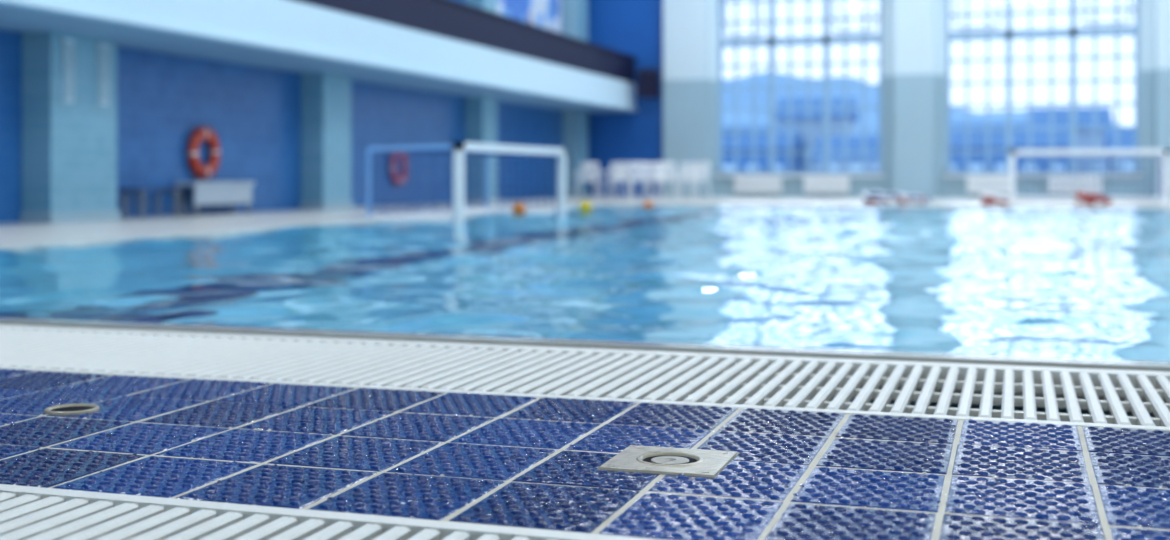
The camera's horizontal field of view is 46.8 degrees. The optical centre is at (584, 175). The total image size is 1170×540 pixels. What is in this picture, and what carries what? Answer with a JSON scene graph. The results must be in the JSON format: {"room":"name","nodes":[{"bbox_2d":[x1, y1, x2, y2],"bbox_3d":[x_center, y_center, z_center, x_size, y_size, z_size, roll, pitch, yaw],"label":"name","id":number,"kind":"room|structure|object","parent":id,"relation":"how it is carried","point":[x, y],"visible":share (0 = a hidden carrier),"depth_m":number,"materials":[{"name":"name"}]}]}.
{"room":"indoor swimming pool","nodes":[
{"label":"indoor swimming pool","id":0,"kind":"room"},
{"bbox_2d":[0,0,591,222],"bbox_3d":[-5.888,-4.060,17.613,0.702,9.800,38.000,0,0,18],"label":"wall","id":1,"kind":"structure","parent":0,"point":[253,109],"depth_m":20.36,"materials":[{"name":"blue tile"}]},
{"bbox_2d":[188,126,219,179],"bbox_3d":[-5.385,-0.330,19.132,0.124,0.767,0.767,0,0,18],"label":"lifebuoy","id":2,"kind":"object","parent":1,"relation":"attached to","point":[201,134],"visible":1,"depth_m":19.04,"materials":[{"name":"orange plastic"}]},
{"bbox_2d":[0,0,637,112],"bbox_3d":[-4.963,-2.385,17.319,1.237,1.430,37.998,0,0,18],"label":"balcony","id":3,"kind":"object","parent":1,"relation":"attached to","point":[448,45],"visible":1,"depth_m":21.23,"materials":[{"name":"white paint"}]},
{"bbox_2d":[390,152,406,186],"bbox_3d":[-3.460,-0.180,25.183,0.124,0.767,0.767,0,0,18],"label":"lifebuoy","id":4,"kind":"object","parent":1,"relation":"attached to","point":[394,154],"visible":0.46,"depth_m":25.02,"materials":[{"name":"red plastic"}]},
{"bbox_2d":[497,0,560,32],"bbox_3d":[-1.394,-4.610,31.819,0.045,2.700,5.200,0,0,18],"label":"window","id":5,"kind":"structure","parent":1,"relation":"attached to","point":[546,14],"depth_m":32.40,"materials":[{"name":"blue glass"}]},
{"bbox_2d":[0,196,1169,539],"bbox_3d":[4.785,0.690,14.219,22.500,0.300,38.000,0,0,18],"label":"floor","id":6,"kind":"structure","parent":0,"point":[62,234],"depth_m":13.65,"materials":[{"name":"tile"}]},
{"bbox_2d":[21,31,119,222],"bbox_3d":[-6.155,-4.210,16.229,0.429,9.499,1.260,0,0,18],"label":"column","id":7,"kind":"structure","parent":6,"relation":"on","point":[70,149],"depth_m":15.85,"materials":[{"name":"teal tile"}]},
{"bbox_2d":[62,38,74,102],"bbox_3d":[-6.053,-1.235,15.861,0.045,0.750,0.180,0,0,18],"label":"wall vent","id":8,"kind":"object","parent":7,"relation":"attached to","point":[68,45],"visible":1,"depth_m":15.82,"materials":[{"name":"grey paint"}]},
{"bbox_2d":[98,43,109,105],"bbox_3d":[-5.859,-1.235,16.471,0.045,0.750,0.180,0,0,18],"label":"wall vent","id":9,"kind":"object","parent":7,"relation":"attached to","point":[103,49],"visible":1,"depth_m":16.45,"materials":[{"name":"grey paint"}]},
{"bbox_2d":[44,403,99,414],"bbox_3d":[-1.182,0.537,3.115,0.122,0.007,0.122,0,0,18],"label":"floor drain","id":10,"kind":"object","parent":6,"relation":"on","point":[77,408],"visible":1,"depth_m":3.12,"materials":[{"name":"silver metal"}]},
{"bbox_2d":[118,187,181,217],"bbox_3d":[-5.652,0.345,17.590,0.325,0.390,0.900,0,0,18],"label":"slatted bench","id":11,"kind":"object","parent":6,"relation":"on","point":[141,190],"visible":1,"depth_m":17.32,"materials":[{"name":"grey metal"}]},
{"bbox_2d":[174,181,254,215],"bbox_3d":[-5.222,0.310,19.133,0.350,0.460,1.500,0,0,18],"label":"storage bench","id":12,"kind":"object","parent":6,"relation":"on","point":[233,193],"visible":0.99,"depth_m":18.93,"materials":[{"name":"paint"}]},
{"bbox_2d":[301,72,353,209],"bbox_3d":[-4.238,-4.210,22.256,0.429,9.499,1.010,0,0,18],"label":"column","id":13,"kind":"structure","parent":6,"relation":"on","point":[325,97],"depth_m":21.87,"materials":[{"name":"teal tile"}]},
{"bbox_2d":[0,484,660,539],"bbox_3d":[0.939,0.564,1.302,15.800,0.052,0.846,0,0,18],"label":"overflow grating","id":14,"kind":"object","parent":6,"relation":"on","point":[26,512],"visible":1,"depth_m":2.11,"materials":[{"name":"beige plastic"}]},
{"bbox_2d":[465,0,498,201],"bbox_3d":[-2.185,-4.210,28.713,0.429,9.499,0.860,0,0,18],"label":"column","id":15,"kind":"structure","parent":6,"relation":"on","point":[480,111],"depth_m":28.38,"materials":[{"name":"teal tile"}]},
{"bbox_2d":[563,0,589,196],"bbox_3d":[-0.230,-4.210,34.859,0.429,9.499,0.960,0,0,18],"label":"column","id":16,"kind":"structure","parent":6,"relation":"on","point":[575,12],"depth_m":34.46,"materials":[{"name":"teal tile"}]},
{"bbox_2d":[0,370,1169,539],"bbox_3d":[-0.662,0.538,2.868,5.003,0.004,1.153,0,0,18],"label":"water droplets","id":17,"kind":"object","parent":6,"relation":"on","point":[241,387],"visible":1,"depth_m":2.54,"materials":[{"name":"white"}]},
{"bbox_2d":[0,326,1169,430],"bbox_3d":[1.555,0.564,3.238,15.800,0.052,0.882,0,0,18],"label":"overflow grating","id":18,"kind":"object","parent":6,"relation":"on","point":[788,384],"visible":0.85,"depth_m":3.69,"materials":[{"name":"beige plastic"}]},
{"bbox_2d":[574,162,599,198],"bbox_3d":[0.066,0.106,32.222,0.540,0.877,0.565,0,0,12],"label":"plastic chair","id":19,"kind":"object","parent":6,"relation":"on","point":[595,174],"visible":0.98,"depth_m":32.41,"materials":[{"name":"white paint"}]},
{"bbox_2d":[600,162,627,198],"bbox_3d":[0.702,0.106,32.018,0.540,0.877,0.565,0,0,25],"label":"plastic chair","id":20,"kind":"object","parent":6,"relation":"on","point":[618,175],"visible":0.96,"depth_m":32.16,"materials":[{"name":"white paint"}]},
{"bbox_2d":[610,163,633,197],"bbox_3d":[0.907,0.106,33.220,0.540,0.877,0.565,0,0,11],"label":"plastic chair","id":21,"kind":"object","parent":6,"relation":"on","point":[628,164],"visible":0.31,"depth_m":33.39,"materials":[{"name":"white paint"}]},
{"bbox_2d":[628,162,652,198],"bbox_3d":[1.298,0.106,31.772,0.540,0.877,0.565,0,0,-6],"label":"plastic chair","id":22,"kind":"object","parent":6,"relation":"on","point":[641,164],"visible":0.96,"depth_m":31.96,"materials":[{"name":"white paint"}]},
{"bbox_2d":[641,162,665,197],"bbox_3d":[1.671,0.106,32.977,0.540,0.877,0.565,0,0,12],"label":"plastic chair","id":23,"kind":"object","parent":6,"relation":"on","point":[653,164],"visible":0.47,"depth_m":33.16,"materials":[{"name":"white paint"}]},
{"bbox_2d":[654,162,677,198],"bbox_3d":[1.886,0.106,31.427,0.540,0.877,0.565,0,0,4],"label":"plastic chair","id":24,"kind":"object","parent":6,"relation":"on","point":[664,164],"visible":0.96,"depth_m":31.62,"materials":[{"name":"white paint"}]},
{"bbox_2d":[598,445,738,477],"bbox_3d":[0.161,0.537,2.558,0.220,0.007,0.220,0,0,18],"label":"floor drain","id":25,"kind":"object","parent":6,"relation":"on","point":[634,458],"visible":1,"depth_m":2.54,"materials":[{"name":"metal"}]},
{"bbox_2d":[672,162,698,198],"bbox_3d":[2.439,0.106,32.733,0.540,0.877,0.565,0,0,24],"label":"plastic chair","id":26,"kind":"object","parent":6,"relation":"on","point":[686,164],"visible":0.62,"depth_m":32.92,"materials":[{"name":"white paint"}]},
{"bbox_2d":[680,162,710,199],"bbox_3d":[2.575,0.106,31.351,0.540,0.877,0.565,0,0,40],"label":"plastic chair","id":27,"kind":"object","parent":6,"relation":"on","point":[701,165],"visible":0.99,"depth_m":31.44,"materials":[{"name":"white paint"}]},
{"bbox_2d":[734,175,781,197],"bbox_3d":[4.349,0.260,33.991,1.185,0.560,0.120,0,0,18],"label":"radiator","id":28,"kind":"object","parent":6,"relation":"on","point":[742,183],"visible":1,"depth_m":33.95,"materials":[{"name":"white metal"}]},
{"bbox_2d":[804,175,848,197],"bbox_3d":[5.979,0.260,33.472,1.105,0.560,0.120,0,0,18],"label":"radiator","id":29,"kind":"object","parent":6,"relation":"on","point":[819,180],"visible":1,"depth_m":33.43,"materials":[{"name":"white metal"}]},
{"bbox_2d":[862,191,934,204],"bbox_3d":[5.883,0.410,25.412,1.331,0.249,0.448,0,0,18],"label":"lane rope","id":30,"kind":"object","parent":6,"relation":"on","point":[869,197],"visible":1,"depth_m":25.28,"materials":[{"name":"white paint"}]},
{"bbox_2d":[811,396,1154,416],"bbox_3d":[4.925,1.590,13.754,16.350,1.900,21.200,0,0,18],"label":"basin","id":31,"kind":"object","parent":6,"relation":"in","point":[1083,411],"visible":0.02,"depth_m":3.96,"materials":[{"name":"tile"}]},
{"bbox_2d":[0,205,1169,361],"bbox_3d":[4.926,0.567,13.755,15.950,0.102,20.799,0,0,18],"label":"pool water","id":32,"kind":"object","parent":31,"relation":"in","point":[1083,283],"visible":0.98,"depth_m":7.48,"materials":[{"name":"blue liquid"}]},
{"bbox_2d":[366,142,565,223],"bbox_3d":[-1.501,0.105,18.369,1.300,1.030,4.016,0,0,18],"label":"goal","id":33,"kind":"object","parent":32,"relation":"on","point":[458,150],"visible":0.96,"depth_m":17.43,"materials":[{"name":"white metal"}]},
{"bbox_2d":[512,203,525,214],"bbox_3d":[-0.967,0.490,19.826,0.199,0.200,0.199,0,0,32],"label":"ball","id":34,"kind":"object","parent":32,"relation":"on","point":[518,208],"visible":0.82,"depth_m":19.75,"materials":[{"name":"orange plastic"}]},
{"bbox_2d":[579,200,591,212],"bbox_3d":[0.010,0.480,20.984,0.199,0.200,0.199,0,0,32],"label":"ball","id":35,"kind":"object","parent":32,"relation":"on","point":[585,206],"visible":0.98,"depth_m":20.91,"materials":[{"name":"yellow rubber"}]},
{"bbox_2d":[643,201,653,207],"bbox_3d":[1.123,0.540,23.988,0.199,0.200,0.199,0,0,32],"label":"ball","id":36,"kind":"object","parent":32,"relation":"in","point":[646,204],"visible":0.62,"depth_m":23.92,"materials":[{"name":"plastic"}]},
{"bbox_2d":[0,317,1169,402],"bbox_3d":[1.743,0.586,3.749,15.950,0.108,0.197,0,0,18],"label":"coping","id":37,"kind":"object","parent":31,"relation":"on","point":[428,338],"visible":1,"depth_m":4.24,"materials":[{"name":"white tile"}]},
{"bbox_2d":[967,175,1008,197],"bbox_3d":[9.657,0.260,32.302,1.025,0.560,0.120,0,0,18],"label":"radiator","id":38,"kind":"object","parent":6,"relation":"on","point":[970,178],"visible":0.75,"depth_m":32.27,"materials":[{"name":"white metal"}]},
{"bbox_2d":[981,192,1008,204],"bbox_3d":[7.574,0.413,24.979,0.511,0.242,0.440,0,0,18],"label":"lane rope","id":39,"kind":"object","parent":6,"relation":"on","point":[989,199],"visible":1,"depth_m":24.83,"materials":[{"name":"white paint"}]},
{"bbox_2d":[1049,175,1101,195],"bbox_3d":[11.496,0.260,31.718,1.185,0.560,0.120,0,0,18],"label":"radiator","id":40,"kind":"object","parent":6,"relation":"on","point":[1085,181],"visible":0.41,"depth_m":31.66,"materials":[{"name":"white metal"}]},
{"bbox_2d":[1009,149,1169,204],"bbox_3d":[9.573,0.015,25.811,2.816,1.030,1.300,0,0,18],"label":"goal","id":41,"kind":"object","parent":6,"relation":"on","point":[1163,155],"visible":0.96,"depth_m":25.97,"materials":[{"name":"white metal"}]},
{"bbox_2d":[1075,192,1111,204],"bbox_3d":[9.238,0.413,24.557,0.626,0.243,0.440,0,0,18],"label":"lane rope","id":42,"kind":"object","parent":6,"relation":"on","point":[1082,198],"visible":1,"depth_m":24.40,"materials":[{"name":"white paint"}]},
{"bbox_2d":[588,0,1154,197],"bbox_3d":[10.619,-4.060,32.563,23.100,9.800,0.500,0,0,18],"label":"wall","id":43,"kind":"structure","parent":0,"point":[630,27],"depth_m":34.60,"materials":[{"name":"blue paint"}]},
{"bbox_2d":[637,69,658,97],"bbox_3d":[1.610,-2.368,34.678,0.560,0.777,0.708,0,0,0],"label":"loudspeaker","id":44,"kind":"object","parent":43,"relation":"attached to","point":[647,79],"visible":1,"depth_m":34.39,"materials":[{"name":"grey metal"}]},
{"bbox_2d":[662,0,711,196],"bbox_3d":[2.598,-4.210,34.647,1.230,9.498,0.389,0,0,18],"label":"pilaster","id":45,"kind":"object","parent":43,"relation":"attached to","point":[686,23],"visible":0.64,"depth_m":34.48,"materials":[{"name":"grey paint"}]},
{"bbox_2d":[714,0,883,176],"bbox_3d":[5.366,-3.820,34.011,4.250,7.680,0.526,0,0,18],"label":"window","id":46,"kind":"structure","parent":43,"relation":"in","point":[826,39],"depth_m":34.17,"materials":[{"name":"paint"}]},
{"bbox_2d":[892,0,936,197],"bbox_3d":[8.010,-4.210,32.873,1.040,9.498,0.489,0,0,18],"label":"pilaster","id":47,"kind":"object","parent":43,"relation":"attached to","point":[914,20],"visible":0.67,"depth_m":32.67,"materials":[{"name":"grey paint"}]},
{"bbox_2d":[944,0,1142,176],"bbox_3d":[10.879,-3.820,32.257,4.480,7.680,0.526,0,0,18],"label":"window","id":48,"kind":"structure","parent":43,"relation":"in","point":[1073,32],"depth_m":32.29,"materials":[{"name":"paint"}]},
{"bbox_2d":[1154,0,1169,196],"bbox_3d":[13.709,-4.210,31.061,1.180,9.498,0.489,0,0,18],"label":"pilaster","id":49,"kind":"object","parent":43,"relation":"attached to","point":[1162,7],"visible":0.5,"depth_m":30.99,"materials":[{"name":"grey paint"}]},
{"label":"outside","id":50,"kind":"structure","parent":0,"visible":0},
{"bbox_3d":[23.429,0.890,73.664,120.000,0.500,85.400,0,0,18],"label":"snowy ground","id":51,"kind":"structure","parent":50,"visible":0},
{"bbox_2d":[723,126,805,170],"bbox_3d":[6.620,-0.760,58.757,5.400,2.800,4.400,0,0,18],"label":"house","id":52,"kind":"structure","parent":51,"relation":"on","point":[744,138],"depth_m":56.83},
{"bbox_2d":[775,97,859,170],"bbox_3d":[10.596,-1.460,61.690,3.400,4.200,4.400,0,0,18],"label":"house","id":53,"kind":"structure","parent":51,"relation":"on","point":[799,117],"depth_m":60.01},
{"bbox_2d":[811,135,878,170],"bbox_3d":[11.732,-0.510,55.033,4.400,2.300,4.400,0,0,18],"label":"house","id":54,"kind":"structure","parent":51,"relation":"on","point":[854,142],"depth_m":53.71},
{"bbox_2d":[950,122,1069,170],"bbox_3d":[16.799,-0.760,54.470,5.400,2.800,4.400,0,0,18],"label":"house","id":55,"kind":"structure","parent":51,"relation":"on","point":[1061,137],"depth_m":52.84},
{"bbox_2d":[1027,107,1113,170],"bbox_3d":[20.888,-1.160,58.417,3.400,3.600,4.400,0,0,18],"label":"house","id":56,"kind":"structure","parent":51,"relation":"on","point":[1084,114],"depth_m":56.74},
{"bbox_2d":[1103,129,1134,169],"bbox_3d":[21.435,-0.610,50.898,3.400,2.500,4.400,0,0,18],"label":"house","id":57,"kind":"structure","parent":51,"relation":"on","point":[1126,136],"depth_m":50.14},
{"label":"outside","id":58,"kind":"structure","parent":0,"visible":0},
{"bbox_2d":[723,71,1122,134],"bbox_3d":[25.892,-2.873,83.059,89.000,7.711,38.000,0,0,18],"label":"hillside","id":59,"kind":"structure","parent":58,"point":[957,115],"depth_m":76.67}
]}

